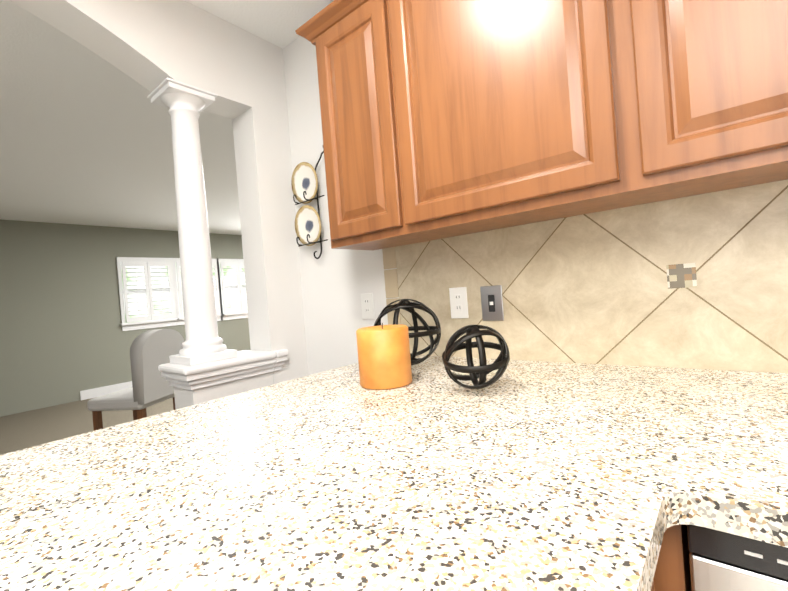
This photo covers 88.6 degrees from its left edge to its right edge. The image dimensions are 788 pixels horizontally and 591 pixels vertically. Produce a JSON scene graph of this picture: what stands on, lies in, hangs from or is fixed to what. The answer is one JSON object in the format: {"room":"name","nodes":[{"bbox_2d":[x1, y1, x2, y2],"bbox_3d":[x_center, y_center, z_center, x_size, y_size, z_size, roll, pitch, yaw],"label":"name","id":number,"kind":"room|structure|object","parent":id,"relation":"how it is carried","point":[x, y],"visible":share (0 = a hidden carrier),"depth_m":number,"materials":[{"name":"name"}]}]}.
{"room":"kitchen","nodes":[
{"label":"kitchen","id":0,"kind":"room"},
{"bbox_2d":[0,397,173,454],"bbox_3d":[-0.354,1.214,3.485,9.420,0.059,12.200,-4,1,40],"label":"floor","id":1,"kind":"structure","parent":0,"point":[25,430],"depth_m":4.57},
{"bbox_2d":[87,329,183,430],"bbox_3d":[-2.189,0.813,3.475,0.568,1.020,0.500,-4,0,10],"label":"upholstered chair","id":2,"kind":"object","parent":1,"relation":"on","point":[151,351],"visible":0.73,"depth_m":3.28,"materials":[{"name":"grey fabric"}]},
{"bbox_2d":[0,219,250,416],"bbox_3d":[-4.011,0.190,6.435,0.150,2.500,12.200,-4,1,40],"label":"wall","id":3,"kind":"structure","parent":0,"point":[64,338],"depth_m":5.65,"materials":[{"name":"grey paint"}]},
{"bbox_2d":[80,381,131,399],"bbox_3d":[-2.249,1.229,8.333,0.018,0.130,6.850,-4,1,40],"label":"baseboard","id":4,"kind":"structure","parent":3,"relation":"attached to","point":[94,392],"depth_m":5.89,"materials":[{"name":"white wood"}]},
{"bbox_2d":[116,257,178,330],"bbox_3d":[-3.895,-0.043,6.413,0.079,1.127,0.834,-4,1,40],"label":"window shutter","id":5,"kind":"object","parent":3,"relation":"attached to","point":[146,292],"visible":1,"depth_m":6.38,"materials":[{"name":"white wood"}]},
{"bbox_2d":[172,258,224,324],"bbox_3d":[-3.392,-0.086,7.021,0.079,1.127,0.834,-4,1,40],"label":"window shutter","id":6,"kind":"object","parent":3,"relation":"attached to","point":[178,288],"visible":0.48,"depth_m":6.79,"materials":[{"name":"white wood"}]},
{"bbox_2d":[217,259,247,320],"bbox_3d":[-2.912,-0.127,7.603,0.079,1.127,0.824,-4,1,40],"label":"window shutter","id":7,"kind":"object","parent":3,"relation":"attached to","point":[233,288],"visible":0.67,"depth_m":7.51,"materials":[{"name":"white wood"}]},
{"bbox_2d":[9,0,251,119],"bbox_3d":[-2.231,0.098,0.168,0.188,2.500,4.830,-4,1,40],"label":"ceiling beam","id":8,"kind":"structure","parent":0,"point":[150,45],"depth_m":1.68,"materials":[{"name":"white paint"}]},
{"bbox_2d":[0,0,333,234],"bbox_3d":[-0.551,-1.339,3.466,9.420,0.060,12.200,-4,1,40],"label":"ceiling","id":9,"kind":"structure","parent":0,"point":[85,135],"depth_m":2.98,"materials":[{"name":"white paint"}]},
{"bbox_2d":[232,31,398,383],"bbox_3d":[0.909,-0.149,0.927,4.066,2.500,0.360,-4,1,40],"label":"wall","id":10,"kind":"structure","parent":0,"point":[304,307],"depth_m":2.02,"materials":[{"name":"white paint"}]},
{"bbox_2d":[293,148,327,258],"bbox_3d":[-0.413,-0.442,1.966,0.230,0.531,0.057,-4,1,40],"label":"plate rack","id":11,"kind":"object","parent":10,"relation":"attached to","point":[321,240],"visible":0.9,"depth_m":1.96,"materials":[{"name":"black metal"}]},
{"bbox_2d":[291,162,317,203],"bbox_3d":[-0.439,-0.556,1.999,0.200,0.200,0.017,-4,6,40],"label":"plate","id":12,"kind":"object","parent":11,"relation":"on","point":[304,176],"visible":1,"depth_m":2.00,"materials":[{"name":"white ceramic"}]},
{"bbox_2d":[295,205,320,245],"bbox_3d":[-0.423,-0.346,2.001,0.200,0.200,0.017,-4,6,40],"label":"plate","id":13,"kind":"object","parent":11,"relation":"on","point":[307,219],"visible":0.96,"depth_m":2.00,"materials":[{"name":"white ceramic"}]},
{"bbox_2d":[303,0,430,249],"bbox_3d":[-0.065,-0.631,1.557,0.378,0.862,0.262,-4,1,40],"label":"upper cabinet","id":14,"kind":"object","parent":10,"relation":"attached to","point":[353,49],"depth_m":1.45,"materials":[{"name":"brown wood"}]},
{"bbox_2d":[361,293,374,318],"bbox_3d":[-0.120,0.049,1.826,0.074,0.117,0.007,-4,1,40],"label":"outlet","id":15,"kind":"object","parent":10,"relation":"attached to","point":[367,303],"visible":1,"depth_m":1.82,"materials":[{"name":"white plastic"}]},
{"bbox_2d":[387,0,646,239],"bbox_3d":[0.334,-0.660,1.225,0.662,0.862,0.262,-4,1,40],"label":"upper cabinet","id":16,"kind":"object","parent":10,"relation":"attached to","point":[441,119],"depth_m":1.10,"materials":[{"name":"brown wood"}]},
{"bbox_2d":[382,179,787,372],"bbox_3d":[1.152,-0.334,0.748,3.141,1.026,0.006,-4,1,40],"label":"tiled wall","id":17,"kind":"structure","parent":10,"relation":"attached to","point":[700,281],"depth_m":1.15,"materials":[{"name":"beige tile"}]},
{"bbox_2d":[449,287,468,318],"bbox_3d":[0.243,0.028,1.518,0.074,0.117,0.007,-4,1,40],"label":"electrical outlet","id":18,"kind":"object","parent":17,"relation":"attached to","point":[458,302],"visible":1,"depth_m":1.51,"materials":[{"name":"white plastic"}]},
{"bbox_2d":[480,285,503,320],"bbox_3d":[0.347,0.028,1.432,0.082,0.124,0.008,-4,1,40],"label":"switch plate","id":19,"kind":"object","parent":17,"relation":"attached to","point":[492,302],"visible":1,"depth_m":1.43,"materials":[{"name":"silver metal"}]},
{"bbox_2d":[623,0,787,202],"bbox_3d":[0.840,-0.696,0.804,0.656,0.862,0.262,-4,1,40],"label":"upper cabinet","id":20,"kind":"object","parent":10,"relation":"attached to","point":[709,78],"depth_m":0.83,"materials":[{"name":"brown wood"}]},
{"bbox_3d":[-0.529,1.259,-0.922,4.066,0.060,5.190,-4,1,40],"label":"floor","id":21,"kind":"structure","parent":0,"visible":0},
{"bbox_2d":[158,349,288,408],"bbox_3d":[-0.749,0.754,1.894,0.278,0.940,0.500,-4,1,40],"label":"half wall","id":22,"kind":"structure","parent":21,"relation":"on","point":[246,370],"depth_m":1.77,"materials":[{"name":"white paint"}]},
{"bbox_2d":[147,77,237,365],"bbox_3d":[-0.897,-0.301,1.805,0.216,1.188,0.216,-4,1,40],"label":"column","id":23,"kind":"structure","parent":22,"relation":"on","point":[187,104],"depth_m":1.75,"materials":[{"name":"white"}]},
{"bbox_2d":[0,355,699,590],"bbox_3d":[-0.590,0.767,0.161,1.080,0.914,3.234,-4,1,40],"label":"countertop","id":24,"kind":"structure","parent":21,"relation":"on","point":[521,475],"depth_m":0.54,"materials":[{"name":"stone"}]},
{"bbox_2d":[356,323,411,389],"bbox_3d":[-0.029,0.168,1.176,0.152,0.178,0.152,-4,1,40],"label":"candle","id":25,"kind":"object","parent":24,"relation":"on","point":[384,359],"visible":1,"depth_m":1.11,"materials":[{"name":"wax"}]},
{"bbox_2d":[374,299,440,364],"bbox_3d":[0.044,0.128,1.409,0.240,0.232,0.240,-4,1,40],"label":"orb","id":26,"kind":"object","parent":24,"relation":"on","point":[409,306],"visible":0.69,"depth_m":1.39,"materials":[{"name":"grey metal"}]},
{"bbox_2d":[442,325,509,388],"bbox_3d":[0.206,0.154,1.023,0.168,0.159,0.167,-4,1,40],"label":"orb","id":27,"kind":"object","parent":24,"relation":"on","point":[484,369],"visible":1,"depth_m":0.99,"materials":[{"name":"grey metal"}]},
{"bbox_2d":[644,366,787,547],"bbox_3d":[1.379,0.425,0.108,2.049,1.295,0.774,-4,1,40],"label":"countertop","id":28,"kind":"structure","parent":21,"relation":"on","point":[720,437],"depth_m":0.60,"materials":[{"name":"stone"}]},
{"bbox_2d":[687,525,787,590],"bbox_3d":[0.821,0.676,0.541,0.610,0.870,0.612,-4,1,40],"label":"dishwasher","id":29,"kind":"object","parent":21,"relation":"on","point":[721,561],"visible":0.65,"depth_m":0.48,"materials":[{"name":"silver plastic"}]}
]}

